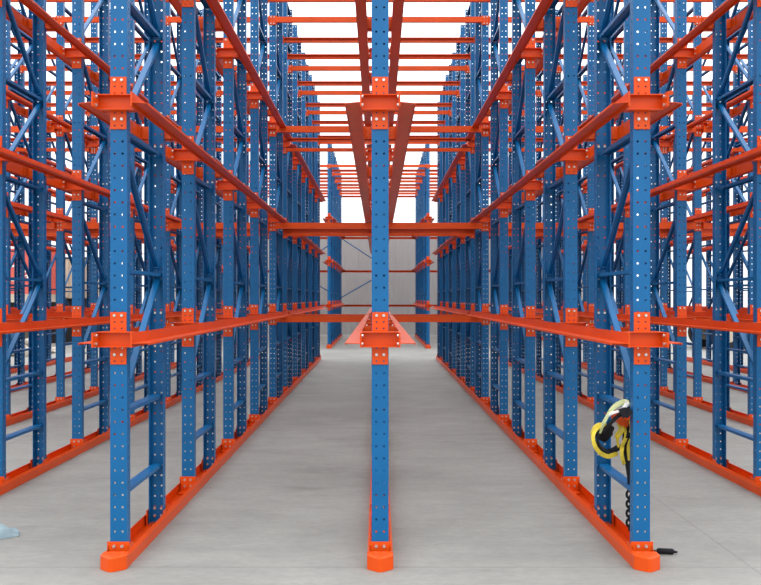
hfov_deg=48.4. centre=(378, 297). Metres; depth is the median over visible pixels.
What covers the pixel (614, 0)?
rail
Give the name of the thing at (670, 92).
rail
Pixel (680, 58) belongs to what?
frame
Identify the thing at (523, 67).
rail
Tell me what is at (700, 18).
rail
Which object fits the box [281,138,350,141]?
rail
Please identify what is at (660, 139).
rail
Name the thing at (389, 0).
rail
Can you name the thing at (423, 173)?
rail
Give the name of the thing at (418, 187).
rail
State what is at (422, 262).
rail
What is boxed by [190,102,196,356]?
frame
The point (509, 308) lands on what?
rail
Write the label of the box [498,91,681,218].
rail
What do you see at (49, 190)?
rail
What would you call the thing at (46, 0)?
rail
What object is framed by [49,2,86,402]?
frame
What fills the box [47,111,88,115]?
rail
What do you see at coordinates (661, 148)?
rail
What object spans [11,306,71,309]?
rail
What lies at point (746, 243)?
rail
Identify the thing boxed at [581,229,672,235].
rail
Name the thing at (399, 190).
rail
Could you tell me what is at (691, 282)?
frame
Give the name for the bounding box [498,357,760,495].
base rail
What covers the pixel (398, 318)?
rail
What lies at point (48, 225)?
rail
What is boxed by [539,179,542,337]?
frame
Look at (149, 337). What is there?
rail
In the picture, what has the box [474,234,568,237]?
rail
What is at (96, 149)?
rail
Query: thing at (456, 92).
rail
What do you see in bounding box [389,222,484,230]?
rail
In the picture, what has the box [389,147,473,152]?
rail
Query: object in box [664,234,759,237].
rail
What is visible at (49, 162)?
rail
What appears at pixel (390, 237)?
rail
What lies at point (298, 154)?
rail
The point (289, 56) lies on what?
rail
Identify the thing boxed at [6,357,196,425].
base rail
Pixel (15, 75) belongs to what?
frame
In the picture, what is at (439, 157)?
frame
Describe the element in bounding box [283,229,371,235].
rail
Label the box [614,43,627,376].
frame
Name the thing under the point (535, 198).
frame
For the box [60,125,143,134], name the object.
rail
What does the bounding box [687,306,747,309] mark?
rail
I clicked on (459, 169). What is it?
frame
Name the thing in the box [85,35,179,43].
rail
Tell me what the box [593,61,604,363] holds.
frame
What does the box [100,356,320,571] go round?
base rail
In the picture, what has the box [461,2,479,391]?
frame
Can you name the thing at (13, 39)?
rail
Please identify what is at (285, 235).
rail
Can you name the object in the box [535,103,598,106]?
rail
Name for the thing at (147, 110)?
rail
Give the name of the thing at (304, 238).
rail
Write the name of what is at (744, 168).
rail
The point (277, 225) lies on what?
rail
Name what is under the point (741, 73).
frame
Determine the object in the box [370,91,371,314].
frame
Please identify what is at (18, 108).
rail
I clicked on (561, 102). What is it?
frame
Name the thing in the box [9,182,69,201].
rail
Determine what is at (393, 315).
rail
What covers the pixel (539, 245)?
frame
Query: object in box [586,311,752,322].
rail
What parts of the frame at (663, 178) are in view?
post, post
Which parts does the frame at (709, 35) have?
post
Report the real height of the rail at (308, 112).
0.136 m
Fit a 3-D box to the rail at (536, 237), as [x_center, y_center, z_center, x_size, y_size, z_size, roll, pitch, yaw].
[3.056,-1.190,18.368,0.094,0.088,8.416,0,0,0]
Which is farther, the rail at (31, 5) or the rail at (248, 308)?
the rail at (248, 308)
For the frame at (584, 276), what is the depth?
19.70 m
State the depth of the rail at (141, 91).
16.91 m
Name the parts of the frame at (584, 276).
post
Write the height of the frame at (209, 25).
6.813 m
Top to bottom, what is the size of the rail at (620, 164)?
0.088 m
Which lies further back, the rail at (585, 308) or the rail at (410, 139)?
the rail at (585, 308)
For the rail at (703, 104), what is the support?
attached to the frame at (741, 73)
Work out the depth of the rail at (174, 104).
17.98 m
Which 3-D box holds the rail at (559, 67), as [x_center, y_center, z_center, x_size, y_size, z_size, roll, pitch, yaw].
[4.023,-4.099,15.142,1.602,0.136,0.054,0,0,0]
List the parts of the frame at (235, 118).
post, post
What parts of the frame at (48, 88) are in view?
post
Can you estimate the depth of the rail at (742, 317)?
12.03 m
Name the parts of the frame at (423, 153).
post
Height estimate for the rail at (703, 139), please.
0.094 m
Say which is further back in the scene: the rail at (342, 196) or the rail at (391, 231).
the rail at (342, 196)
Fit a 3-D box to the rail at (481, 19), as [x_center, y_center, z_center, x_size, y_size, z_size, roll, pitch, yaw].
[0.814,-4.184,12.752,1.602,0.136,0.054,0,0,0]
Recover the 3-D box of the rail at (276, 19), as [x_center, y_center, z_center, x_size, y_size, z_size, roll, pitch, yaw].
[-0.790,-4.184,12.752,1.602,0.136,0.054,0,0,0]
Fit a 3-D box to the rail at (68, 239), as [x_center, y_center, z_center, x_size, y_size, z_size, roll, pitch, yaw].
[-6.240,-1.190,18.368,0.094,0.088,8.416,0,0,0]
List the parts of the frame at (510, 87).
post, post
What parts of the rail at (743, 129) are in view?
plate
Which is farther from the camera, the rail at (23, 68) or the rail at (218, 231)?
the rail at (23, 68)
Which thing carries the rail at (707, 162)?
attached to the frame at (736, 76)
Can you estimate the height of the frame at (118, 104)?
6.813 m
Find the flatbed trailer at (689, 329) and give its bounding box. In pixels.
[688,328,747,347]
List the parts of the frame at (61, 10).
post, foot plate, post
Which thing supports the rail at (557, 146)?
attached to the frame at (559, 257)
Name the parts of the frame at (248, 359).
post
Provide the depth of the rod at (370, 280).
35.72 m
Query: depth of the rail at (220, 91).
16.96 m
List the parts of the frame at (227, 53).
foot plate, post, post, foot plate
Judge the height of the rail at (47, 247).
0.088 m
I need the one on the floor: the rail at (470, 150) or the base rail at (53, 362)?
the base rail at (53, 362)
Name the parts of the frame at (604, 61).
post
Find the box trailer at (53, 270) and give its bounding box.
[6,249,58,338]
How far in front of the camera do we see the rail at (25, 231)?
13.78 m
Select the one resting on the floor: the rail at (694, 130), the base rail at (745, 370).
the base rail at (745, 370)
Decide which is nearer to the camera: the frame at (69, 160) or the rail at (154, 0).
the rail at (154, 0)
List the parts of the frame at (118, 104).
post, foot plate, foot plate, post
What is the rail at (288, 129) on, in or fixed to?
attached to the frame at (275, 269)
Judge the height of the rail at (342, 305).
0.153 m
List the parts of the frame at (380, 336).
foot plate, post, foot plate, post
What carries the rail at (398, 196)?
attached to the frame
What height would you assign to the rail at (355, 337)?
0.088 m
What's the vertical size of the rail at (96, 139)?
0.094 m
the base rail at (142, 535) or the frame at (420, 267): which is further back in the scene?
the frame at (420, 267)
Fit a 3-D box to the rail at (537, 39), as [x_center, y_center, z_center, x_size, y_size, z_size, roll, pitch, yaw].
[2.418,-4.184,13.751,1.602,0.136,0.054,0,0,0]
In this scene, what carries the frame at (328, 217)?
on the base rail at (327, 347)
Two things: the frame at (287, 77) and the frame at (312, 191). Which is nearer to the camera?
the frame at (287, 77)
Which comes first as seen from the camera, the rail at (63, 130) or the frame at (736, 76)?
the rail at (63, 130)
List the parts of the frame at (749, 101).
post, post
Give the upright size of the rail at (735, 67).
0.136 m
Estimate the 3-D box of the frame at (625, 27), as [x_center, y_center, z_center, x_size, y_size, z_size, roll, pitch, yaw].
[3.221,-1.780,11.356,0.234,6.813,1.215,0,0,0]
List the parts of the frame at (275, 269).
post, foot plate, post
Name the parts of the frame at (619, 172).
post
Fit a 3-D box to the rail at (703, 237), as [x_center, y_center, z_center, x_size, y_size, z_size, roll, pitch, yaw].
[6.264,-1.190,18.368,0.094,0.088,8.416,0,0,0]
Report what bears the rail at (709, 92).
attached to the frame
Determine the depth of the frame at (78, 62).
9.20 m
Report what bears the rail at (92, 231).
attached to the frame at (61, 10)
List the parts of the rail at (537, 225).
plate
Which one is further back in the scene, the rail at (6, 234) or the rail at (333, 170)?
the rail at (333, 170)
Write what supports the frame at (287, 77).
on the base rail at (142, 535)
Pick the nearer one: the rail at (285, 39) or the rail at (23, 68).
the rail at (285, 39)
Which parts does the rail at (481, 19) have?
plate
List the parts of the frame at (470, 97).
post, post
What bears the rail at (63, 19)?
attached to the frame at (61, 10)
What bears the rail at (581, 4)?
attached to the rail at (538, 129)
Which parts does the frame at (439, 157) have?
post, post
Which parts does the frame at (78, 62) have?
post, foot plate, foot plate, post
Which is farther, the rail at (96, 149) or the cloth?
the rail at (96, 149)
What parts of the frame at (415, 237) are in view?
post, post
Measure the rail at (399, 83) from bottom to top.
0.136 m
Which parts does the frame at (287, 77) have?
post, post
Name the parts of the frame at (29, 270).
post, post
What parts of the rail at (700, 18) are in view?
plate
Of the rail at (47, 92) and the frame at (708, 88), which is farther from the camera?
the frame at (708, 88)
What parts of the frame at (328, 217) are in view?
post, post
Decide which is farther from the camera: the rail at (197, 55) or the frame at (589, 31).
the rail at (197, 55)
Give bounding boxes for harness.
[591,399,632,531]
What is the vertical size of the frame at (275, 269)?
6.813 m
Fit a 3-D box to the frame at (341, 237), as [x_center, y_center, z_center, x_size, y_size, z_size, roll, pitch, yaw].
[-1.592,-1.780,35.164,0.234,6.813,1.215,0,0,0]
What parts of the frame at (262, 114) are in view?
foot plate, post, post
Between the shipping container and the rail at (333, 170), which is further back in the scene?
the shipping container
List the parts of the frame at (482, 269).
post, post, foot plate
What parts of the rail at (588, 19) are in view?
plate, plate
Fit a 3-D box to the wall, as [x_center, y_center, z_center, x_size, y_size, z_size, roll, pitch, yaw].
[0.012,-0.808,38.000,21.100,4.880,0.200,0,0,0]
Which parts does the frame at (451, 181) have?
post, post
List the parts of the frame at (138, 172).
post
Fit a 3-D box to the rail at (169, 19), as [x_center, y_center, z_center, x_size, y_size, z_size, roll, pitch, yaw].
[-2.394,-4.184,12.752,1.602,0.136,0.054,0,0,0]
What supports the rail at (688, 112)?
attached to the frame at (741, 73)
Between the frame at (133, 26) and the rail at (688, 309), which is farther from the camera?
the rail at (688, 309)
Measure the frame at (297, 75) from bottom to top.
6.813 m
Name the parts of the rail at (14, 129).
plate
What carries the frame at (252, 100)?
on the base rail at (17, 477)
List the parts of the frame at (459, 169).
post, post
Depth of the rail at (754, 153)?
8.08 m
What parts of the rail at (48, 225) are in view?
plate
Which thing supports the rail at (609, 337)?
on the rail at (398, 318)
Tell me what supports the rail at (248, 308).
attached to the frame at (199, 257)
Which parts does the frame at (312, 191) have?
post, post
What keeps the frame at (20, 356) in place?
on the base rail at (49, 379)
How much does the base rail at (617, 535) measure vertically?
0.093 m
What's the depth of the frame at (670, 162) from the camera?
18.84 m
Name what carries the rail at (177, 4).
on the rail at (219, 129)
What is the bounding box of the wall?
[155,236,582,333]
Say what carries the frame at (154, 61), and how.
on the base rail at (17, 417)
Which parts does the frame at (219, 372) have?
post, post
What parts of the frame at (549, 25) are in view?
foot plate, post, post, foot plate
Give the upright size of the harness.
0.856 m
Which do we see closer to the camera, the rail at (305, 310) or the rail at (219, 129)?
the rail at (219, 129)
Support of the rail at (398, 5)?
attached to the frame
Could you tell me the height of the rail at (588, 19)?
0.136 m
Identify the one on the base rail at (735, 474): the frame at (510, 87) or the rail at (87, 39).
the frame at (510, 87)
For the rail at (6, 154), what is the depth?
8.10 m
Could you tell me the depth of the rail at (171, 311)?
8.62 m
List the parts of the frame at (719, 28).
post, foot plate, foot plate, post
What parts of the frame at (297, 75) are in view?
post, post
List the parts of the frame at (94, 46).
foot plate, post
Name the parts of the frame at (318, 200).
post, post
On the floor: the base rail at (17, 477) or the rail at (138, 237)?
the base rail at (17, 477)
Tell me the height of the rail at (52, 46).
0.088 m
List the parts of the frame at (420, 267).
post, post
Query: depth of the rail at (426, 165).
27.40 m
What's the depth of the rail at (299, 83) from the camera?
16.22 m
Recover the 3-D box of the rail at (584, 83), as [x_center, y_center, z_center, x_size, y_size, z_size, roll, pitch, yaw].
[4.023,-4.099,16.196,1.602,0.136,0.054,0,0,0]
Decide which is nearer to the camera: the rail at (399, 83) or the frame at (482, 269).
the frame at (482, 269)
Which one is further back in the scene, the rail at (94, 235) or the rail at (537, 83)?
the rail at (537, 83)
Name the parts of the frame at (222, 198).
post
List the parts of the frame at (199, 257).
post, post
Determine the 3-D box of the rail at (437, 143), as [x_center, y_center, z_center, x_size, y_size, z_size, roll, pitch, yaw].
[0.814,-4.099,22.339,1.602,0.136,0.054,0,0,0]
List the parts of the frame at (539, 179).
post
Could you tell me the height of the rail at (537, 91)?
0.136 m
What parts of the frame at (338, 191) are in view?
post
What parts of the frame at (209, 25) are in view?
foot plate, post, post, foot plate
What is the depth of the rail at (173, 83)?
16.22 m
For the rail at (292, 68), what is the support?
attached to the frame
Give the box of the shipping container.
[48,257,103,342]
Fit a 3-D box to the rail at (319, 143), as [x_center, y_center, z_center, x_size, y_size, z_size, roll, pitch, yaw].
[-0.790,-4.099,22.339,1.602,0.136,0.054,0,0,0]
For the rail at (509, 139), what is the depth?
13.76 m
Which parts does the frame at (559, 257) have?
post, post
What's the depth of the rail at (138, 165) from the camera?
16.68 m
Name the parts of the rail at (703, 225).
plate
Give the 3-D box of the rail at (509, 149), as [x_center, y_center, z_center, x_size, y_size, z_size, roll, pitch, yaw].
[2.418,-2.492,14.268,1.602,0.094,0.059,0,0,0]
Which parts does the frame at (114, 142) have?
post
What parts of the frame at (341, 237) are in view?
post, post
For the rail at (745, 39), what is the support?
attached to the frame
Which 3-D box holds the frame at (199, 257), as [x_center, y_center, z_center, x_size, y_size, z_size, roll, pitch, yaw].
[-3.197,-1.780,14.770,0.234,6.813,1.215,0,0,0]
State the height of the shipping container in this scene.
3.100 m
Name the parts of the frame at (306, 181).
post, post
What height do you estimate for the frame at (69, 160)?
6.813 m
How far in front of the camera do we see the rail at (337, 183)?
32.07 m
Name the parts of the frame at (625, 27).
post, post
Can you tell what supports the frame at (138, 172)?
on the base rail at (17, 417)
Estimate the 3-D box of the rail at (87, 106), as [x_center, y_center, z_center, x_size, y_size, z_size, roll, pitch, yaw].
[-1.757,-1.190,9.460,0.094,0.088,8.801,0,0,0]
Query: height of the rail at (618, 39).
0.136 m
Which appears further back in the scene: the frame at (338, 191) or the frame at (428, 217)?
the frame at (338, 191)
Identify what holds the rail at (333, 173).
attached to the frame
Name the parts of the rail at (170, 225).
plate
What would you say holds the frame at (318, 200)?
on the base rail at (142, 535)
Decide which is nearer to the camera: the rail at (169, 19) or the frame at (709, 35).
the rail at (169, 19)
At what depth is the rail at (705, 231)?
13.78 m
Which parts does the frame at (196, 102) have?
post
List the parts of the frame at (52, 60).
post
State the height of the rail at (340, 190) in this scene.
0.136 m
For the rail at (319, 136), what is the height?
0.136 m
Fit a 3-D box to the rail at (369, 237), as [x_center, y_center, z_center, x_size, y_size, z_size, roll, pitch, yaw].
[-0.153,-1.190,18.368,0.094,0.088,8.416,0,0,0]
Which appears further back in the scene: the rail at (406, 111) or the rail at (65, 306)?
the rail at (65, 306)
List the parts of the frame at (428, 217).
post, post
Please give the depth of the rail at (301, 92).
16.91 m
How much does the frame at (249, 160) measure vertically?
6.813 m
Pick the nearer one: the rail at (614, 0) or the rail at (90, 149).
the rail at (614, 0)
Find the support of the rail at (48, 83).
attached to the frame at (52, 60)
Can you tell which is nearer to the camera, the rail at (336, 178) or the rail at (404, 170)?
the rail at (404, 170)
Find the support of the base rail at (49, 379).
on the floor
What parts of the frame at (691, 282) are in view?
post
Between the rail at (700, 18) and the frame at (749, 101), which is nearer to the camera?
the frame at (749, 101)
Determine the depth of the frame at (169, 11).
13.24 m
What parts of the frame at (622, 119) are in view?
post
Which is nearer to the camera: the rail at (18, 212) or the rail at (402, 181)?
the rail at (18, 212)
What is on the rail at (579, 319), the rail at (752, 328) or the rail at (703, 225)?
the rail at (752, 328)
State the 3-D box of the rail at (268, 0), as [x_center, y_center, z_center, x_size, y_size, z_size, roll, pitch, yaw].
[-0.790,-4.184,11.856,1.602,0.136,0.054,0,0,0]
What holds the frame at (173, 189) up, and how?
on the base rail at (17, 417)
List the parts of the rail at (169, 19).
plate, plate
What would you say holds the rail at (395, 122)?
attached to the frame at (445, 99)
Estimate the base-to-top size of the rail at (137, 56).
0.136 m
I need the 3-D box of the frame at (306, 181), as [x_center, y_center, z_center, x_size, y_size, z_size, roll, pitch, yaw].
[-1.592,-1.780,18.368,0.234,6.813,1.215,0,0,0]
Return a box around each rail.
[0,146,181,222]
[0,311,181,333]
[0,356,259,495]
[6,7,143,121]
[6,16,59,22]
[6,37,68,42]
[6,54,55,58]
[6,89,94,140]
[6,126,59,134]
[6,138,71,141]
[6,162,171,222]
[6,229,71,233]
[6,234,92,237]
[6,240,71,252]
[6,311,91,320]
[6,311,171,322]
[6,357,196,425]
[6,360,122,392]
[9,103,71,139]
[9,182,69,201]
[9,222,59,230]
[9,306,135,312]
[9,356,71,372]
[10,201,91,222]
[11,144,143,201]
[11,176,71,198]
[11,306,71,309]
[14,147,92,152]
[14,209,68,222]
[15,103,71,106]
[18,0,178,126]
[20,65,98,72]
[46,0,143,1]
[46,81,86,85]
[46,90,55,96]
[46,236,142,253]
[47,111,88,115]
[58,90,98,95]
[60,16,162,24]
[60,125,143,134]
[60,222,162,230]
[78,91,259,218]
[78,311,268,347]
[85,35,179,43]
[85,138,115,141]
[85,229,176,235]
[93,147,176,152]
[93,234,185,237]
[98,52,185,58]
[98,142,196,198]
[98,306,196,314]
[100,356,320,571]
[114,65,199,72]
[131,91,288,222]
[131,311,292,347]
[135,81,201,85]
[136,236,196,251]
[140,90,217,96]
[154,0,252,1]
[154,103,222,106]
[166,16,272,24]
[166,222,272,230]
[166,316,271,323]
[168,0,268,139]
[171,111,222,114]
[177,126,271,134]
[184,35,278,42]
[190,234,283,237]
[196,54,274,58]
[196,229,268,233]
[196,307,249,313]
[200,65,288,72]
[201,138,278,141]
[202,147,283,152]
[206,0,292,139]
[216,81,288,85]
[216,236,256,252]
[219,90,298,96]
[268,0,371,2]
[273,16,371,24]
[273,126,364,134]
[273,222,371,230]
[273,316,363,323]
[281,35,371,43]
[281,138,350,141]
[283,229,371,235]
[284,147,371,152]
[284,234,371,237]
[285,52,358,59]
[288,314,369,314]
[289,65,371,72]
[290,142,325,201]
[290,306,325,314]
[293,315,364,315]
[297,80,371,86]
[299,90,361,96]
[299,236,325,254]
[306,103,344,106]
[306,110,363,115]
[310,119,364,124]
[318,135,349,137]
[318,142,371,144]
[326,335,341,348]
[329,164,367,167]
[332,169,355,172]
[332,172,356,175]
[332,260,344,269]
[332,303,344,306]
[335,177,368,179]
[335,180,357,182]
[337,183,358,186]
[337,186,358,189]
[340,190,369,191]
[340,192,359,194]
[342,196,360,197]
[342,237,367,238]
[342,270,371,271]
[342,305,371,306]
[345,91,370,222]
[345,311,371,347]
[355,0,370,126]
[366,144,371,191]
[367,457,392,571]
[368,236,371,253]
[389,0,403,126]
[389,0,489,2]
[389,16,484,24]
[389,35,476,43]
[389,65,468,72]
[389,102,414,222]
[389,142,438,144]
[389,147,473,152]
[389,177,421,179]
[389,180,421,182]
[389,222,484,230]
[389,229,474,235]
[389,234,473,237]
[389,270,414,271]
[389,305,414,306]
[389,314,469,314]
[389,315,414,344]
[390,164,427,167]
[390,237,414,238]
[393,121,446,124]
[393,126,484,134]
[393,315,464,315]
[394,110,450,115]
[394,316,484,323]
[396,90,458,96]
[397,81,459,85]
[398,192,416,194]
[398,196,414,197]
[399,54,472,59]
[399,186,419,189]
[399,190,416,191]
[400,183,420,186]
[402,172,424,175]
[403,169,424,171]
[408,138,476,141]
[409,134,439,137]
[412,260,424,269]
[412,303,424,306]
[415,101,453,107]
[415,335,430,348]
[431,142,467,201]
[431,306,467,314]
[432,236,458,254]
[436,356,659,571]
[459,90,538,96]
[465,0,552,140]
[465,311,628,347]
[466,81,542,85]
[469,66,557,72]
[469,91,628,222]
[474,147,556,152]
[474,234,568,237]
[479,35,573,42]
[479,138,557,141]
[483,54,562,58]
[485,16,591,24]
[485,222,591,230]
[486,126,581,134]
[486,316,591,323]
[489,0,590,139]
[489,229,562,233]
[489,311,681,347]
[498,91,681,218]
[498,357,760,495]
[508,0,604,1]
[508,144,559,188]
[508,236,542,249]
[508,307,562,313]
[524,110,593,115]
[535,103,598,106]
[539,90,618,96]
[558,65,645,72]
[558,81,616,85]
[558,142,659,198]
[561,236,621,252]
[561,306,659,314]
[561,357,760,426]
[573,52,659,58]
[577,146,760,222]
[577,311,760,333]
[578,35,672,43]
[579,0,740,126]
[581,147,663,152]
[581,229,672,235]
[581,234,663,237]
[586,162,752,222]
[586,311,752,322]
[592,16,697,24]
[592,222,697,230]
[614,0,711,1]
[614,4,760,121]
[614,125,697,134]
[614,144,747,201]
[614,236,711,254]
[622,306,747,313]
[638,360,747,392]
[644,138,672,141]
[659,65,737,72]
[659,90,696,95]
[662,84,760,139]
[664,147,744,152]
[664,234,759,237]
[666,200,760,222]
[666,311,752,320]
[667,81,711,85]
[669,111,740,115]
[672,175,747,201]
[687,102,760,139]
[687,103,742,106]
[687,138,751,141]
[687,229,746,233]
[687,240,751,252]
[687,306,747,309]
[687,357,751,374]
[689,209,760,222]
[690,37,760,42]
[698,16,760,23]
[698,126,760,134]
[698,222,760,230]
[699,90,711,96]
[702,54,751,58]
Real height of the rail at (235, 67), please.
0.136 m
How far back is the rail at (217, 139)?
13.76 m
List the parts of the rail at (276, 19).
plate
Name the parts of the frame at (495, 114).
post, post, foot plate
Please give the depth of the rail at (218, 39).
13.75 m
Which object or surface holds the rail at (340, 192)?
attached to the frame
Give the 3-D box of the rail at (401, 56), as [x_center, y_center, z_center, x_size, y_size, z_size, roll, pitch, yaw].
[0.814,-4.099,14.397,1.602,0.136,0.054,0,0,0]
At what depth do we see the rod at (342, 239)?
35.72 m
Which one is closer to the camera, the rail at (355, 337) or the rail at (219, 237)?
the rail at (355, 337)
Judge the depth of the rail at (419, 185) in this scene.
32.07 m
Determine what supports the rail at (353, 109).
attached to the frame at (370, 91)
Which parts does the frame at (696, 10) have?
post, post, foot plate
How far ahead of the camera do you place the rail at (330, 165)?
27.40 m
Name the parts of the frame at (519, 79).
foot plate, post, post, foot plate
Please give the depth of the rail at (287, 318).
12.71 m
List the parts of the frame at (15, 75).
post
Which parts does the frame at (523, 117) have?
post, post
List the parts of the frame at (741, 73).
post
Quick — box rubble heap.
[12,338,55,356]
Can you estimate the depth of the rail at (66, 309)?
16.30 m
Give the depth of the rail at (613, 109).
6.58 m
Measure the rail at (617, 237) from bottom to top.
0.088 m
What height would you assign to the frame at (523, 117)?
6.813 m
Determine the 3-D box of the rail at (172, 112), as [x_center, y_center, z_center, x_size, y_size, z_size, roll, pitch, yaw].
[-3.999,-4.099,18.741,1.602,0.136,0.054,0,0,0]
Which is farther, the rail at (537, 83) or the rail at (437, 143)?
the rail at (437, 143)
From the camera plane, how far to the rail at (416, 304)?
30.51 m
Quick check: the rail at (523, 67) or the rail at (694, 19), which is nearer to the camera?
the rail at (694, 19)
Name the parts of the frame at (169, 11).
post, post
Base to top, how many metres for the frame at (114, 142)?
6.813 m
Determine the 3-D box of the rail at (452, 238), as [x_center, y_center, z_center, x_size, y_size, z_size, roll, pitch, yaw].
[1.452,-1.190,18.368,0.094,0.088,8.416,0,0,0]
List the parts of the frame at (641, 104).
post, foot plate, post, foot plate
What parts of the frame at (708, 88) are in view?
post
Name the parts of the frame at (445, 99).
post, post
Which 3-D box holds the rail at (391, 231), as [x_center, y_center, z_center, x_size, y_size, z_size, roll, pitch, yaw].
[0.814,-1.085,13.756,1.602,0.153,0.064,0,0,0]
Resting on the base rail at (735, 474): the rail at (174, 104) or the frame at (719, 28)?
the frame at (719, 28)
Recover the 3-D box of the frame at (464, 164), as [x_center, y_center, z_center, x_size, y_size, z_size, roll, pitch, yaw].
[3.221,-1.780,31.545,0.234,6.813,1.215,0,0,0]
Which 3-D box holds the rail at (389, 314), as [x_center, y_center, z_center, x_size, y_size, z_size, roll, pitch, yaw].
[0.814,0.317,14.265,1.602,0.153,0.064,0,0,0]
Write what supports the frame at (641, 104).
on the base rail at (617, 535)
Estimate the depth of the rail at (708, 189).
20.38 m
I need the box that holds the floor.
[0,325,760,584]
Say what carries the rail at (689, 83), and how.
attached to the frame at (619, 172)
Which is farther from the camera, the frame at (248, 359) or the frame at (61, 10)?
the frame at (248, 359)
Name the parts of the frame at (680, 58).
post, post, foot plate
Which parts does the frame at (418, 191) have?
post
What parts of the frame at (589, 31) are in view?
post, foot plate, post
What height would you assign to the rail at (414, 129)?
0.153 m
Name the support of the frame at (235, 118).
on the base rail at (17, 477)
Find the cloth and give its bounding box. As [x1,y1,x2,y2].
[0,523,19,538]
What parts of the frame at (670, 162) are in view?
post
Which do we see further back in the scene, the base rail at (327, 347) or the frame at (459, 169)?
the base rail at (327, 347)
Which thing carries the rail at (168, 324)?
on the rail at (174, 319)
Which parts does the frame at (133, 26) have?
post, post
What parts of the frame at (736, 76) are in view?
post, post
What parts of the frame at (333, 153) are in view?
post, post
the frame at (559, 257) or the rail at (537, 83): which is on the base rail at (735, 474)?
the frame at (559, 257)
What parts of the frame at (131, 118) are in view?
post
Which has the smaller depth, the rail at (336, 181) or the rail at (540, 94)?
the rail at (540, 94)
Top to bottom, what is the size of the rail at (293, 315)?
0.153 m
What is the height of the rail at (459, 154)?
0.088 m
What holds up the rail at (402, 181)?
attached to the frame at (420, 267)
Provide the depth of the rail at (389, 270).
35.70 m
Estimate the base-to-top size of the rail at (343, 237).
0.153 m
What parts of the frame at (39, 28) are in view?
post, foot plate, foot plate, post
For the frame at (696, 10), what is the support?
on the base rail at (738, 416)
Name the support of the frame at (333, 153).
on the base rail at (327, 347)
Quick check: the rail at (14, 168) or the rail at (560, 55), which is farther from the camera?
the rail at (560, 55)
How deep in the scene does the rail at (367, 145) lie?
16.18 m
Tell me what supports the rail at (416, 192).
attached to the frame at (415, 237)
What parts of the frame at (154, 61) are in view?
post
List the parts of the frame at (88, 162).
post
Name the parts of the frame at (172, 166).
post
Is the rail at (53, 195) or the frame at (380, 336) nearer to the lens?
the frame at (380, 336)
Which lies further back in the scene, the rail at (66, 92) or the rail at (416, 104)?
the rail at (416, 104)
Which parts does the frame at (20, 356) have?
post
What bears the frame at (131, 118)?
on the base rail at (49, 379)
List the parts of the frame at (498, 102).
post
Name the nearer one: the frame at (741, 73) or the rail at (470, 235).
the rail at (470, 235)
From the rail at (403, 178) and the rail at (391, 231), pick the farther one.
the rail at (403, 178)
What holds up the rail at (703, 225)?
attached to the frame at (696, 10)
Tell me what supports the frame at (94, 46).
on the base rail at (17, 417)
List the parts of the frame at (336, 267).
post, post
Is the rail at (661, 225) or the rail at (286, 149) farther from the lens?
the rail at (286, 149)
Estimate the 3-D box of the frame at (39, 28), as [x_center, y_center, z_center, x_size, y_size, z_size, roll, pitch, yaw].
[-3.197,-1.780,7.565,0.234,6.813,1.215,0,0,0]
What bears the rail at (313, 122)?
attached to the frame
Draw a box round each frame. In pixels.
[0,0,58,483]
[6,0,32,418]
[6,5,27,385]
[6,64,16,368]
[32,86,55,363]
[38,33,65,378]
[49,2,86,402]
[61,0,109,448]
[65,98,71,358]
[67,64,92,368]
[85,2,107,391]
[92,0,177,550]
[98,142,115,362]
[122,0,148,419]
[122,118,135,325]
[123,31,143,376]
[143,61,162,362]
[161,2,181,401]
[167,75,179,364]
[170,0,224,493]
[172,166,176,301]
[185,4,202,388]
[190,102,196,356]
[207,43,222,378]
[216,0,253,452]
[220,198,225,335]
[222,64,236,369]
[240,86,249,362]
[244,0,273,424]
[249,100,259,358]
[249,160,249,339]
[268,2,285,405]
[278,2,296,391]
[293,25,304,382]
[300,52,311,373]
[307,75,317,365]
[313,95,321,359]
[325,144,333,345]
[331,152,335,342]
[335,158,338,340]
[336,164,339,337]
[340,172,342,335]
[361,0,399,550]
[365,16,393,434]
[368,46,390,318]
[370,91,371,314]
[414,172,416,335]
[417,164,420,337]
[418,158,421,340]
[421,152,424,342]
[423,144,431,345]
[435,95,443,360]
[439,75,448,366]
[446,52,457,373]
[453,25,466,382]
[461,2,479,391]
[464,164,466,340]
[472,2,489,405]
[484,0,514,424]
[498,102,505,357]
[504,0,542,452]
[508,86,518,362]
[522,64,535,369]
[534,0,588,493]
[535,36,551,378]
[535,198,535,335]
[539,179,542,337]
[556,4,568,389]
[561,102,562,357]
[573,75,590,364]
[574,2,598,402]
[581,175,584,288]
[583,0,667,550]
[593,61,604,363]
[605,0,638,419]
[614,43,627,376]
[619,119,637,354]
[644,2,672,391]
[650,0,697,448]
[665,64,690,369]
[669,2,708,402]
[687,95,692,358]
[692,33,711,378]
[700,0,760,484]
[702,86,711,361]
[720,0,760,418]
[730,4,760,388]
[737,63,751,368]
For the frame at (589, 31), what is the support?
on the base rail at (735, 474)
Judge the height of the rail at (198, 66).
0.136 m
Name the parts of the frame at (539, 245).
post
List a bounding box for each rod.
[342,239,371,258]
[342,280,371,296]
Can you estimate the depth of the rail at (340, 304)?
30.51 m
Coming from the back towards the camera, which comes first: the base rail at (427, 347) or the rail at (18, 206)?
the base rail at (427, 347)
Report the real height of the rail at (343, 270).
0.153 m
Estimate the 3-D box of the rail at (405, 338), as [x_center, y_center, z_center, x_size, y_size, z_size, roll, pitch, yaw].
[0.177,0.252,9.460,0.094,0.088,8.801,0,0,0]
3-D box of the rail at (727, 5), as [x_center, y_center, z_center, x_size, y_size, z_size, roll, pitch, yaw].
[3.056,-2.590,9.460,0.094,0.088,8.801,0,0,0]
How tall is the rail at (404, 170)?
0.136 m
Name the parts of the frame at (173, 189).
post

